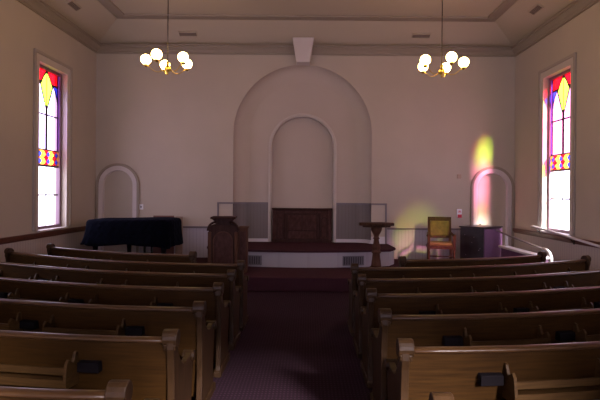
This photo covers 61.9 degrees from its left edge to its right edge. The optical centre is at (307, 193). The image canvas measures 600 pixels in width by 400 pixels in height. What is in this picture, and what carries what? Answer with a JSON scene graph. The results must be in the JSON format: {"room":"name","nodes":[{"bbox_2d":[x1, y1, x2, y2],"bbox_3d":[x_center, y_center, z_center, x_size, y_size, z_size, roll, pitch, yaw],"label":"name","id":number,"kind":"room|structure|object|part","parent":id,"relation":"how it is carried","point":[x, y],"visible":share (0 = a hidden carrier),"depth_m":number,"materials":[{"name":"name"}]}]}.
{"room":"church","nodes":[
{"label":"church","id":0,"kind":"room"},
{"bbox_2d":[0,0,96,237],"bbox_3d":[-5.216,-1.092,4.450,0.250,5.700,16.900,0,0,0],"label":"wall","id":1,"kind":"structure","parent":0,"point":[22,30],"depth_m":9.15,"materials":[{"name":"paint"}]},
{"bbox_2d":[0,48,85,244],"bbox_3d":[-5.148,-0.929,4.000,0.224,3.536,16.000,0,0,0],"label":"window","id":2,"kind":"structure","parent":1,"relation":"in","point":[48,79],"depth_m":10.07,"materials":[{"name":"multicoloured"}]},
{"bbox_3d":[-5.223,-0.912,9.975,0.001,3.100,0.960,0,0,0],"label":"stained glass","id":3,"kind":"part","parent":2,"relation":"part of","materials":[{"name":"multicoloured glass"}]},
{"bbox_3d":[-5.223,-0.912,9.975,0.080,3.200,1.090,0,0,0],"label":"sash frame","id":4,"kind":"part","parent":2,"relation":"part of","materials":[{"name":"pink paint"}]},
{"bbox_3d":[-5.136,0.705,9.975,0.180,0.038,1.130,0,0,0],"label":"sill","id":5,"kind":"part","parent":2,"relation":"part of","materials":[{"name":"grey paint"}]},
{"bbox_2d":[0,231,92,261],"bbox_3d":[-5.101,1.289,4.000,0.020,0.940,16.000,0,0,0],"label":"wainscot","id":6,"kind":"structure","parent":1,"relation":"attached to","point":[71,240],"depth_m":9.66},
{"bbox_2d":[17,0,599,56],"bbox_3d":[-0.048,-3.424,4.000,10.050,0.187,16.000,0,0,0],"label":"trim","id":7,"kind":"structure","parent":1,"relation":"attached to","point":[39,7],"depth_m":11.85,"materials":[{"name":"brown paint"}]},
{"bbox_2d":[191,291,372,399],"bbox_3d":[-0.090,1.899,4.500,10.450,0.200,17.400,0,0,0],"label":"floor","id":8,"kind":"structure","parent":0,"point":[291,345],"depth_m":5.62,"materials":[{"name":"carpet"}]},
{"bbox_2d":[0,379,159,399],"bbox_3d":[-2.766,1.318,2.996,4.097,0.920,0.925,0,0,18],"label":"pew","id":9,"kind":"object","parent":8,"relation":"on","point":[116,389],"visible":1,"depth_m":2.33,"materials":[{"name":"brown wood"}]},
{"bbox_3d":[-2.805,1.310,2.867,4.011,0.735,0.415,0,0,18],"label":"backrest","id":10,"kind":"part","parent":9,"relation":"part of","materials":[{"name":"brown wood"}]},
{"bbox_3d":[-2.817,0.931,2.821,4.022,0.039,0.355,0,0,18],"label":"rail","id":11,"kind":"part","parent":9,"relation":"part of","materials":[{"name":"brown wood"}]},
{"bbox_2d":[0,329,195,399],"bbox_3d":[-2.766,1.318,3.886,4.097,0.920,0.925,0,0,18],"label":"pew","id":12,"kind":"object","parent":8,"relation":"on","point":[154,366],"visible":0.95,"depth_m":3.26,"materials":[{"name":"brown wood"}]},
{"bbox_3d":[-2.817,0.931,3.711,4.022,0.039,0.355,0,0,18],"label":"rail","id":13,"kind":"part","parent":12,"relation":"part of","materials":[{"name":"brown wood"}]},
{"bbox_3d":[-0.883,1.358,3.461,0.048,0.870,0.565,0,0,0],"label":"panel","id":14,"kind":"part","parent":12,"relation":"part of","materials":[{"name":"brown wood"}]},
{"bbox_2d":[0,298,215,399],"bbox_3d":[-2.766,1.318,4.736,4.097,0.920,0.925,0,0,18],"label":"pew","id":15,"kind":"object","parent":8,"relation":"on","point":[196,334],"visible":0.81,"depth_m":4.13,"materials":[{"name":"brown wood"}]},
{"bbox_3d":[-2.817,0.931,4.561,4.022,0.039,0.355,0,0,18],"label":"rail","id":16,"kind":"part","parent":15,"relation":"part of","materials":[{"name":"brown wood"}]},
{"bbox_3d":[-0.883,1.358,4.311,0.048,0.870,0.565,0,0,0],"label":"panel","id":17,"kind":"part","parent":15,"relation":"part of","materials":[{"name":"brown wood"}]},
{"bbox_2d":[0,277,230,377],"bbox_3d":[-2.766,1.318,5.596,4.097,0.920,0.925,0,0,18],"label":"pew","id":18,"kind":"object","parent":8,"relation":"on","point":[217,310],"visible":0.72,"depth_m":5.03,"materials":[{"name":"brown wood"}]},
{"bbox_3d":[-2.817,0.931,5.421,4.022,0.039,0.355,0,0,18],"label":"rail","id":19,"kind":"part","parent":18,"relation":"part of","materials":[{"name":"brown wood"}]},
{"bbox_3d":[-0.883,1.358,5.170,0.048,0.870,0.565,0,0,0],"label":"panel","id":20,"kind":"part","parent":18,"relation":"part of","materials":[{"name":"brown wood"}]},
{"bbox_2d":[0,261,240,349],"bbox_3d":[-2.766,1.318,6.446,4.097,0.920,0.925,0,0,18],"label":"pew","id":21,"kind":"object","parent":8,"relation":"on","point":[231,293],"visible":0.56,"depth_m":5.94,"materials":[{"name":"brown wood"}]},
{"bbox_3d":[-2.817,0.931,6.271,4.022,0.039,0.355,0,0,18],"label":"rail","id":22,"kind":"part","parent":21,"relation":"part of","materials":[{"name":"brown wood"}]},
{"bbox_3d":[-0.883,1.358,6.021,0.048,0.870,0.565,0,0,0],"label":"panel","id":23,"kind":"part","parent":21,"relation":"part of","materials":[{"name":"brown wood"}]},
{"bbox_2d":[46,243,196,262],"bbox_3d":[-3.028,1.316,8.176,2.935,0.920,0.792,0,0,20],"label":"pew","id":24,"kind":"object","parent":8,"relation":"on","point":[52,250],"visible":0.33,"depth_m":7.86,"materials":[{"name":"brown wood"}]},
{"bbox_3d":[-3.087,0.929,8.001,2.863,0.039,0.209,0,0,20],"label":"rail","id":25,"kind":"part","parent":24,"relation":"part of","materials":[{"name":"brown wood"}]},
{"bbox_3d":[-3.073,1.308,8.048,2.856,0.735,0.271,0,0,20],"label":"backrest","id":26,"kind":"part","parent":24,"relation":"part of","materials":[{"name":"brown wood"}]},
{"bbox_2d":[4,248,248,330],"bbox_3d":[-2.766,1.318,7.266,4.097,0.920,0.925,0,0,18],"label":"pew","id":27,"kind":"object","parent":8,"relation":"on","point":[241,280],"visible":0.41,"depth_m":6.80,"materials":[{"name":"brown wood"}]},
{"bbox_3d":[-2.817,0.931,7.091,4.022,0.039,0.355,0,0,18],"label":"rail","id":28,"kind":"part","parent":27,"relation":"part of","materials":[{"name":"brown wood"}]},
{"bbox_3d":[-2.805,1.310,7.137,4.011,0.735,0.415,0,0,18],"label":"backrest","id":29,"kind":"part","parent":27,"relation":"part of","materials":[{"name":"brown wood"}]},
{"bbox_3d":[-0.883,1.358,6.840,0.048,0.870,0.565,0,0,0],"label":"panel","id":30,"kind":"part","parent":27,"relation":"part of","materials":[{"name":"brown wood"}]},
{"bbox_2d":[196,257,418,291],"bbox_3d":[-0.088,1.669,10.600,10.050,0.260,2.800,0,0,0],"label":"step","id":31,"kind":"structure","parent":8,"relation":"on","point":[260,278],"depth_m":9.20,"materials":[{"name":"red carpet"}]},
{"bbox_2d":[92,245,165,253],"bbox_3d":[-3.759,1.045,10.900,1.720,0.930,1.160,0,0,0],"label":"grand piano","id":32,"kind":"object","parent":31,"relation":"on","point":[163,251],"visible":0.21,"depth_m":10.48,"materials":[{"name":"black paint"}]},
{"bbox_2d":[80,217,182,248],"bbox_3d":[-3.802,0.828,10.903,2.026,0.613,1.316,0,0,0],"label":"cover","id":33,"kind":"object","parent":32,"relation":"on","point":[161,232],"visible":1,"depth_m":10.29,"materials":[{"name":"black"}]},
{"bbox_2d":[153,216,173,253],"bbox_3d":[-3.423,1.013,11.860,0.490,1.000,0.040,0,0,0],"label":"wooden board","id":34,"kind":"object","parent":31,"relation":"on","point":[155,249],"visible":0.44,"depth_m":11.84,"materials":[{"name":"brown wood"}]},
{"bbox_2d":[175,216,182,253],"bbox_3d":[-3.073,1.025,11.915,0.170,0.980,0.030,0,0,0],"label":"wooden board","id":35,"kind":"object","parent":31,"relation":"on","point":[178,248],"visible":0.44,"depth_m":11.90,"materials":[{"name":"brown wood"}]},
{"bbox_2d":[207,216,248,272],"bbox_3d":[-1.565,0.985,9.821,0.797,1.085,0.490,0,0,-4],"label":"pulpit","id":36,"kind":"object","parent":31,"relation":"on","point":[227,242],"visible":0.77,"depth_m":9.61,"materials":[{"name":"brown wood"}]},
{"bbox_3d":[-1.849,0.610,9.605,0.194,0.194,0.044,0,0,-4],"label":"shoulder moulding","id":37,"kind":"part","parent":36,"relation":"part of","materials":[{"name":"brown wood"}]},
{"bbox_3d":[-1.638,1.062,9.611,0.380,0.690,0.018,0,0,-4],"label":"panel","id":38,"kind":"part","parent":36,"relation":"part of","materials":[{"name":"brown wood"}]},
{"bbox_3d":[-1.637,1.062,9.600,0.380,0.690,0.020,0,0,-4],"label":"moulding","id":39,"kind":"part","parent":36,"relation":"part of","materials":[{"name":"brown wood"}]},
{"bbox_3d":[-1.420,0.614,9.635,0.194,0.194,0.044,0,0,-4],"label":"shoulder moulding","id":40,"kind":"part","parent":36,"relation":"part of","materials":[{"name":"brown wood"}]},
{"bbox_3d":[-1.266,1.080,9.701,0.115,0.700,0.010,0,0,-4],"label":"inset panel","id":41,"kind":"part","parent":36,"relation":"part of","materials":[{"name":"brown wood"}]},
{"bbox_2d":[248,251,393,267],"bbox_3d":[-0.151,1.381,11.225,4.120,0.315,1.550,0,0,0],"label":"stage base","id":42,"kind":"object","parent":31,"relation":"on","point":[387,259],"visible":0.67,"depth_m":10.48,"materials":[{"name":"white paint"}]},
{"bbox_2d":[248,255,261,264],"bbox_3d":[-1.139,1.391,10.539,0.340,0.200,0.042,0,0,11],"label":"vent grille","id":43,"kind":"object","parent":42,"relation":"attached to","point":[252,259],"visible":0.81,"depth_m":10.52,"materials":[{"name":"grey metal"}]},
{"bbox_2d":[207,242,395,252],"bbox_3d":[-0.150,1.201,11.360,4.182,0.045,1.880,0,0,0],"label":"floor","id":44,"kind":"structure","parent":42,"relation":"on","point":[284,247],"depth_m":11.03,"materials":[{"name":"red carpet"}]},
{"bbox_2d":[272,208,331,242],"bbox_3d":[-0.146,0.764,12.280,1.470,0.830,0.300,0,0,0],"label":"base cabinet","id":45,"kind":"object","parent":44,"relation":"on","point":[310,225],"visible":1,"depth_m":12.17,"materials":[{"name":"brown wood"}]},
{"bbox_3d":[-0.686,0.799,12.168,0.160,0.490,0.025,0,0,0],"label":"arch moulding","id":46,"kind":"part","parent":45,"relation":"part of","materials":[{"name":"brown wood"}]},
{"bbox_3d":[-0.686,0.779,12.182,0.190,0.610,0.015,0,0,0],"label":"panel","id":47,"kind":"part","parent":45,"relation":"part of","materials":[{"name":"brown wood"}]},
{"bbox_3d":[-0.323,0.697,12.180,0.335,0.360,0.020,0,0,0],"label":"panel","id":48,"kind":"part","parent":45,"relation":"part of","materials":[{"name":"brown wood"}]},
{"bbox_3d":[-0.148,0.999,12.184,0.690,0.180,0.012,0,0,0],"label":"panel","id":49,"kind":"part","parent":45,"relation":"part of","materials":[{"name":"brown wood"}]},
{"bbox_3d":[0.032,0.700,12.180,0.335,0.360,0.020,0,0,0],"label":"panel","id":50,"kind":"part","parent":45,"relation":"part of","materials":[{"name":"brown wood"}]},
{"bbox_3d":[0.394,0.788,12.182,0.190,0.610,0.015,0,0,0],"label":"panel","id":51,"kind":"part","parent":45,"relation":"part of","materials":[{"name":"brown wood"}]},
{"bbox_3d":[0.394,0.808,12.168,0.160,0.490,0.025,0,0,0],"label":"arch moulding","id":52,"kind":"part","parent":45,"relation":"part of","materials":[{"name":"brown wood"}]},
{"bbox_2d":[248,252,388,254],"bbox_3d":[-0.150,1.244,10.619,3.800,0.040,0.362,0,0,0],"label":"trim","id":53,"kind":"structure","parent":42,"relation":"attached to","point":[248,252],"depth_m":10.48,"materials":[{"name":"brown wood"}]},
{"bbox_2d":[343,256,363,265],"bbox_3d":[0.957,1.408,10.563,0.460,0.200,0.042,0,0,-12],"label":"vent grille","id":54,"kind":"object","parent":42,"relation":"attached to","point":[347,260],"visible":0.9,"depth_m":10.54,"materials":[{"name":"grey metal"}]},
{"bbox_2d":[359,222,393,266],"bbox_3d":[1.377,1.063,10.080,0.698,0.975,0.400,0,0,0],"label":"pedestal stand","id":55,"kind":"object","parent":31,"relation":"on","point":[376,227],"visible":0.85,"depth_m":10.00,"materials":[{"name":"brown wood"}]},
{"bbox_2d":[426,217,455,258],"bbox_3d":[2.970,1.044,11.222,0.638,1.040,0.626,0,0,10],"label":"armchair","id":56,"kind":"object","parent":31,"relation":"on","point":[438,227],"visible":0.89,"depth_m":11.40,"materials":[{"name":"brown wood"}]},
{"bbox_3d":[2.654,1.251,10.997,0.064,0.620,0.061,0,0,10],"label":"leg","id":57,"kind":"part","parent":56,"relation":"part of","materials":[{"name":"brown wood"}]},
{"bbox_3d":[3.015,0.844,11.470,0.520,0.640,0.120,0,0,10],"label":"frame","id":58,"kind":"part","parent":56,"relation":"part of","materials":[{"name":"brown wood"}]},
{"bbox_2d":[430,221,448,235],"bbox_3d":[3.014,0.784,11.461,0.420,0.340,0.085,0,0,10],"label":"cushion","id":59,"kind":"object","parent":56,"relation":"on","point":[437,228],"depth_m":11.44,"materials":[{"name":"yellow fabric"}]},
{"bbox_3d":[2.962,1.174,11.181,0.600,0.060,0.530,0,0,10],"label":"seat frame","id":60,"kind":"part","parent":56,"relation":"part of","materials":[{"name":"brown wood"}]},
{"bbox_2d":[430,241,452,245],"bbox_3d":[2.960,1.109,11.172,0.540,0.070,0.470,0,0,10],"label":"seat cushion","id":61,"kind":"object","parent":56,"relation":"on","point":[432,243],"depth_m":10.97,"materials":[{"name":"orange fabric"}]},
{"bbox_3d":[3.186,1.256,10.903,0.064,0.620,0.061,0,0,10],"label":"leg","id":62,"kind":"part","parent":56,"relation":"part of","materials":[{"name":"brown wood"}]},
{"bbox_2d":[459,225,502,258],"bbox_3d":[3.898,1.146,11.275,0.800,0.850,0.620,0,0,-40],"label":"organ console","id":63,"kind":"object","parent":31,"relation":"on","point":[476,241],"visible":0.91,"depth_m":11.03,"materials":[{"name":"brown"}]},
{"bbox_3d":[3.901,0.736,11.275,0.800,0.030,0.620,0,0,-40],"label":"lid","id":64,"kind":"part","parent":63,"relation":"part of","materials":[{"name":"brown wood"}]},
{"bbox_2d":[429,392,453,399],"bbox_3d":[2.346,1.359,2.819,3.822,0.920,0.896,0,0,-17],"label":"pew","id":65,"kind":"object","parent":8,"relation":"on","point":[433,395],"visible":1,"depth_m":2.20,"materials":[{"name":"brown wood"}]},
{"bbox_2d":[347,255,590,335],"bbox_3d":[2.346,1.359,6.989,3.822,0.920,0.896,0,0,-17],"label":"pew","id":66,"kind":"object","parent":8,"relation":"on","point":[583,264],"visible":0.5,"depth_m":6.58,"materials":[{"name":"brown wood"}]},
{"bbox_3d":[0.586,1.370,6.620,0.048,0.870,0.565,0,0,0],"label":"panel","id":67,"kind":"part","parent":66,"relation":"part of","materials":[{"name":"brown wood"}]},
{"bbox_3d":[2.383,1.352,6.859,3.739,0.735,0.382,0,0,-17],"label":"backrest","id":68,"kind":"part","parent":66,"relation":"part of","materials":[{"name":"brown wood"}]},
{"bbox_3d":[2.400,0.973,6.813,3.748,0.039,0.322,0,0,-17],"label":"rail","id":69,"kind":"part","parent":66,"relation":"part of","materials":[{"name":"brown wood"}]},
{"bbox_3d":[4.029,1.397,7.653,0.048,0.870,0.565,0,0,-31],"label":"panel","id":70,"kind":"part","parent":66,"relation":"part of","materials":[{"name":"brown wood"}]},
{"bbox_2d":[398,251,546,266],"bbox_3d":[2.491,1.360,7.700,2.604,0.920,0.762,0,0,-18],"label":"pew","id":71,"kind":"object","parent":8,"relation":"on","point":[541,256],"visible":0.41,"depth_m":7.41,"materials":[{"name":"brown wood"}]},
{"bbox_3d":[2.533,1.353,7.568,2.526,0.735,0.245,0,0,-18],"label":"backrest","id":72,"kind":"part","parent":71,"relation":"part of","materials":[{"name":"brown wood"}]},
{"bbox_3d":[2.551,0.974,7.521,2.533,0.039,0.183,0,0,-18],"label":"rail","id":73,"kind":"part","parent":71,"relation":"part of","materials":[{"name":"brown wood"}]},
{"bbox_2d":[353,269,599,357],"bbox_3d":[2.346,1.359,6.149,3.822,0.920,0.896,0,0,-17],"label":"pew","id":74,"kind":"object","parent":8,"relation":"on","point":[587,278],"visible":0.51,"depth_m":5.69,"materials":[{"name":"brown wood"}]},
{"bbox_3d":[0.586,1.370,5.780,0.048,0.870,0.565,0,0,0],"label":"panel","id":75,"kind":"part","parent":74,"relation":"part of","materials":[{"name":"brown wood"}]},
{"bbox_3d":[2.383,1.352,6.019,3.739,0.735,0.382,0,0,-17],"label":"backrest","id":76,"kind":"part","parent":74,"relation":"part of","materials":[{"name":"brown wood"}]},
{"bbox_3d":[2.400,0.973,5.973,3.748,0.039,0.322,0,0,-17],"label":"rail","id":77,"kind":"part","parent":74,"relation":"part of","materials":[{"name":"brown wood"}]},
{"bbox_2d":[360,286,599,387],"bbox_3d":[2.346,1.359,5.299,3.822,0.920,0.896,0,0,-17],"label":"pew","id":78,"kind":"object","parent":8,"relation":"on","point":[577,298],"visible":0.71,"depth_m":4.80,"materials":[{"name":"brown wood"}]},
{"bbox_3d":[0.586,1.370,4.931,0.048,0.870,0.565,0,0,0],"label":"panel","id":79,"kind":"part","parent":78,"relation":"part of","materials":[{"name":"brown wood"}]},
{"bbox_3d":[2.383,1.352,5.169,3.739,0.735,0.382,0,0,-17],"label":"backrest","id":80,"kind":"part","parent":78,"relation":"part of","materials":[{"name":"brown wood"}]},
{"bbox_3d":[2.400,0.973,5.123,3.748,0.039,0.322,0,0,-17],"label":"rail","id":81,"kind":"part","parent":78,"relation":"part of","materials":[{"name":"brown wood"}]},
{"bbox_2d":[370,308,599,399],"bbox_3d":[2.346,1.359,4.469,3.822,0.920,0.896,0,0,-17],"label":"pew","id":82,"kind":"object","parent":8,"relation":"on","point":[581,325],"visible":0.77,"depth_m":3.92,"materials":[{"name":"brown wood"}]},
{"bbox_3d":[0.586,1.370,4.101,0.048,0.870,0.565,0,0,0],"label":"panel","id":83,"kind":"part","parent":82,"relation":"part of","materials":[{"name":"brown wood"}]},
{"bbox_3d":[2.400,0.973,4.293,3.748,0.039,0.322,0,0,-17],"label":"rail","id":84,"kind":"part","parent":82,"relation":"part of","materials":[{"name":"brown wood"}]},
{"bbox_2d":[384,338,599,399],"bbox_3d":[2.346,1.359,3.659,3.822,0.920,0.896,0,0,-17],"label":"pew","id":85,"kind":"object","parent":8,"relation":"on","point":[558,371],"visible":0.99,"depth_m":3.09,"materials":[{"name":"brown wood"}]},
{"bbox_3d":[0.586,1.370,3.291,0.048,0.870,0.565,0,0,0],"label":"panel","id":86,"kind":"part","parent":85,"relation":"part of","materials":[{"name":"brown wood"}]},
{"bbox_3d":[2.400,0.973,3.483,3.748,0.039,0.322,0,0,-17],"label":"rail","id":87,"kind":"part","parent":85,"relation":"part of","materials":[{"name":"brown wood"}]},
{"bbox_2d":[501,248,547,261],"bbox_3d":[4.058,1.472,9.465,0.100,0.720,1.830,0,0,0],"label":"wall","id":88,"kind":"structure","parent":8,"relation":"on","point":[504,253],"depth_m":9.95,"materials":[{"name":"white paint"}]},
{"bbox_2d":[498,245,548,258],"bbox_3d":[4.056,1.090,9.460,0.190,0.045,1.920,0,0,0],"label":"trim","id":89,"kind":"structure","parent":88,"relation":"on","point":[525,252],"depth_m":9.50,"materials":[{"name":"white wood"}]},
{"bbox_2d":[496,230,552,261],"bbox_3d":[4.060,1.299,9.547,0.056,1.067,2.470,0,0,0],"label":"handrail","id":90,"kind":"object","parent":88,"relation":"attached to","point":[505,234],"visible":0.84,"depth_m":9.21,"materials":[{"name":"grey"}]},
{"bbox_3d":[4.062,0.955,10.250,0.050,0.224,0.050,0,0,0],"label":"post","id":91,"kind":"part","parent":90,"relation":"part of","materials":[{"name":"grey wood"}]},
{"bbox_2d":[235,66,371,241],"bbox_3d":[-0.134,-0.751,12.420,3.500,5.100,0.240,0,0,0],"label":"wall","id":92,"kind":"structure","parent":0,"point":[302,147],"depth_m":12.30,"materials":[{"name":"paint"}]},
{"bbox_2d":[248,204,355,238],"bbox_3d":[-0.146,0.714,12.290,2.660,0.930,0.020,0,0,0],"label":"wainscot","id":93,"kind":"structure","parent":92,"relation":"attached to","point":[257,213],"depth_m":12.28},
{"bbox_2d":[217,202,386,243],"bbox_3d":[-0.146,0.694,12.125,4.060,0.970,0.350,0,0,0],"label":"rail","id":94,"kind":"object","parent":92,"relation":"attached to","point":[218,203],"visible":0.92,"depth_m":11.96,"materials":[{"name":"grey wood"}]},
{"bbox_2d":[268,113,336,241],"bbox_3d":[-0.137,-0.401,12.277,1.670,3.160,0.045,0,0,0],"label":"trim","id":95,"kind":"structure","parent":92,"relation":"attached to","point":[284,120],"depth_m":12.26,"materials":[{"name":"beige paint"}]},
{"bbox_2d":[248,237,384,243],"bbox_3d":[-0.149,1.094,12.130,4.040,0.170,0.340,0,0,0],"label":"baseboard","id":96,"kind":"structure","parent":92,"relation":"attached to","point":[382,239],"depth_m":12.26,"materials":[{"name":"white wood"}]},
{"bbox_2d":[96,54,514,239],"bbox_3d":[-0.067,-1.051,12.150,10.550,5.700,0.300,0,0,0],"label":"wall","id":97,"kind":"structure","parent":0,"point":[175,131],"depth_m":12.00,"materials":[{"name":"paint"}]},
{"bbox_2d":[95,163,139,252],"bbox_3d":[-4.563,0.384,12.033,1.040,2.240,0.175,0,0,0],"label":"door","id":98,"kind":"structure","parent":97,"relation":"in","point":[117,195],"depth_m":12.07,"materials":[{"name":"paint"}]},
{"bbox_2d":[139,228,459,258],"bbox_3d":[-0.081,1.319,11.990,7.940,0.960,0.020,0,0,0],"label":"wainscot","id":99,"kind":"structure","parent":97,"relation":"attached to","point":[411,244],"depth_m":11.98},
{"bbox_2d":[219,204,384,236],"bbox_3d":[-0.147,0.894,11.990,4.040,1.290,0.020,0,0,0],"label":"wainscot","id":100,"kind":"structure","parent":97,"relation":"attached to","point":[377,211],"depth_m":11.98,"materials":[{"name":"painted wood"}]},
{"bbox_2d":[293,37,313,65],"bbox_3d":[-0.113,-3.366,11.825,0.497,0.570,0.349,0,0,0],"label":"keystone","id":101,"kind":"object","parent":97,"relation":"attached to","point":[303,46],"visible":0.99,"depth_m":11.67,"materials":[{"name":"grey paint"}]},
{"bbox_2d":[183,226,459,229],"bbox_3d":[-0.076,0.812,11.975,7.940,0.045,0.050,0,0,0],"label":"rail","id":102,"kind":"object","parent":97,"relation":"attached to","point":[183,226],"visible":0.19,"depth_m":11.95,"materials":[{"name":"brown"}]},
{"bbox_2d":[457,209,461,217],"bbox_3d":[3.626,0.469,11.974,0.110,0.210,0.052,0,0,0],"label":"fire alarm","id":103,"kind":"object","parent":97,"relation":"attached to","point":[459,211],"visible":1,"depth_m":11.96,"materials":[{"name":"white plastic"}]},
{"bbox_2d":[470,166,514,246],"bbox_3d":[4.417,0.455,12.033,1.040,2.240,0.175,0,0,0],"label":"door","id":104,"kind":"structure","parent":97,"relation":"in","point":[492,187],"depth_m":12.07,"materials":[{"name":"paint"}]},
{"bbox_2d":[42,0,573,46],"bbox_3d":[-0.045,-3.711,4.000,10.050,0.420,16.000,0,0,0],"label":"ceiling","id":105,"kind":"structure","parent":0,"point":[93,18],"depth_m":11.27,"materials":[{"name":"paint"}]},
{"bbox_2d":[65,0,81,11],"bbox_3d":[-4.656,-3.743,9.950,0.142,0.087,0.440,0,0,0],"label":"ceiling vent","id":106,"kind":"object","parent":105,"relation":"in","point":[73,5],"visible":1,"depth_m":9.93,"materials":[{"name":"metal"}]},
{"bbox_2d":[141,0,191,74],"bbox_3d":[-2.462,-3.004,8.690,0.862,1.868,0.879,0,0,0],"label":"chandelier","id":107,"kind":"object","parent":105,"relation":"hanging from","point":[156,54],"visible":1,"depth_m":8.62,"materials":[{"name":"white glass"}]},
{"bbox_3d":[-2.810,-2.333,8.668,0.176,0.178,0.178,0,0,0],"label":"globe","id":108,"kind":"part","parent":107,"relation":"part of","materials":[{"name":"white glass"}]},
{"bbox_3d":[-2.525,-2.330,8.339,0.176,0.178,0.178,0,0,0],"label":"globe","id":109,"kind":"part","parent":107,"relation":"part of","materials":[{"name":"white glass"}]},
{"bbox_3d":[-2.586,-2.331,9.041,0.176,0.178,0.178,0,0,0],"label":"globe","id":110,"kind":"part","parent":107,"relation":"part of","materials":[{"name":"white glass"}]},
{"bbox_3d":[-2.436,-3.070,8.700,0.015,1.680,0.015,0,0,-22],"label":"rod","id":111,"kind":"part","parent":107,"relation":"part of","materials":[{"name":"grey metal"}]},
{"bbox_3d":[-2.124,-2.327,8.509,0.176,0.178,0.178,0,0,0],"label":"globe","id":112,"kind":"part","parent":107,"relation":"part of","materials":[{"name":"white glass"}]},
{"bbox_3d":[-2.162,-2.327,8.943,0.176,0.178,0.178,0,0,0],"label":"globe","id":113,"kind":"part","parent":107,"relation":"part of","materials":[{"name":"white glass"}]},
{"bbox_2d":[178,31,197,36],"bbox_3d":[-2.790,-3.713,11.615,0.440,0.087,0.142,0,0,0],"label":"ceiling vent","id":114,"kind":"object","parent":105,"relation":"in","point":[180,33],"visible":1,"depth_m":11.61,"materials":[{"name":"metal"}]},
{"bbox_2d":[98,0,517,21],"bbox_3d":[-0.044,-3.908,4.000,8.450,0.045,14.400,0,0,0],"label":"trim","id":115,"kind":"structure","parent":105,"relation":"attached to","point":[109,5],"depth_m":10.99,"materials":[{"name":"brown paint"}]},
{"bbox_2d":[411,33,430,38],"bbox_3d":[2.629,-3.670,11.615,0.440,0.087,0.142,0,0,0],"label":"ceiling vent","id":116,"kind":"object","parent":105,"relation":"in","point":[414,35],"visible":1,"depth_m":11.61,"materials":[{"name":"metal"}]},
{"bbox_2d":[418,0,468,77],"bbox_3d":[2.354,-2.960,8.684,0.869,1.878,0.875,0,0,0],"label":"chandelier","id":117,"kind":"object","parent":105,"relation":"hanging from","point":[451,57],"visible":1,"depth_m":8.61,"materials":[{"name":"white glass"}]},
{"bbox_3d":[2.062,-2.284,8.957,0.176,0.178,0.178,0,0,0],"label":"globe","id":118,"kind":"part","parent":117,"relation":"part of","materials":[{"name":"white glass"}]},
{"bbox_3d":[2.002,-2.284,8.526,0.176,0.178,0.178,0,0,0],"label":"globe","id":119,"kind":"part","parent":117,"relation":"part of","materials":[{"name":"white glass"}]},
{"bbox_3d":[2.334,-3.026,8.700,0.015,1.690,0.015,0,0,-22],"label":"rod","id":120,"kind":"part","parent":117,"relation":"part of","materials":[{"name":"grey metal"}]},
{"bbox_3d":[2.490,-2.280,9.033,0.176,0.178,0.178,0,0,0],"label":"globe","id":121,"kind":"part","parent":117,"relation":"part of","materials":[{"name":"white glass"}]},
{"bbox_3d":[2.393,-2.281,8.336,0.176,0.178,0.178,0,0,0],"label":"globe","id":122,"kind":"part","parent":117,"relation":"part of","materials":[{"name":"white glass"}]},
{"bbox_3d":[2.695,-2.279,8.649,0.176,0.178,0.178,0,0,0],"label":"globe","id":123,"kind":"part","parent":117,"relation":"part of","materials":[{"name":"white glass"}]},
{"bbox_2d":[527,3,543,15],"bbox_3d":[4.545,-3.678,9.980,0.142,0.087,0.440,0,0,0],"label":"ceiling vent","id":124,"kind":"object","parent":105,"relation":"in","point":[533,11],"visible":1,"depth_m":9.96,"materials":[{"name":"metal"}]},
{"bbox_2d":[514,1,599,241],"bbox_3d":[5.083,-1.009,4.450,0.250,5.700,16.900,0,0,0],"label":"wall","id":125,"kind":"structure","parent":0,"point":[581,34],"depth_m":9.62,"materials":[{"name":"paint"}]},
{"bbox_2d":[513,52,599,247],"bbox_3d":[4.973,-0.793,4.000,0.302,3.646,16.000,0,0,0],"label":"window","id":126,"kind":"structure","parent":125,"relation":"in","point":[560,84],"depth_m":10.09,"materials":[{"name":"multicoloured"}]},
{"bbox_3d":[4.974,0.786,9.975,0.180,0.038,1.130,0,0,0],"label":"sill","id":127,"kind":"part","parent":126,"relation":"part of","materials":[{"name":"grey paint"}]},
{"bbox_3d":[5.087,-0.829,9.975,0.080,3.200,1.090,0,0,0],"label":"sash frame","id":128,"kind":"part","parent":126,"relation":"part of","materials":[{"name":"pink paint"}]},
{"bbox_3d":[5.087,-0.829,9.975,0.001,3.100,0.960,0,0,0],"label":"stained glass","id":129,"kind":"part","parent":126,"relation":"part of","materials":[{"name":"multicoloured glass"}]},
{"bbox_3d":[4.854,0.852,8.810,0.089,0.354,4.024,0,0,0],"label":"handrail","id":130,"kind":"part","parent":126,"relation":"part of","materials":[{"name":"brown wood"}]},
{"bbox_2d":[514,233,599,269],"bbox_3d":[4.929,1.369,4.000,0.020,0.940,16.000,0,0,0],"label":"wainscot","id":131,"kind":"structure","parent":125,"relation":"attached to","point":[561,251],"depth_m":9.75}
]}

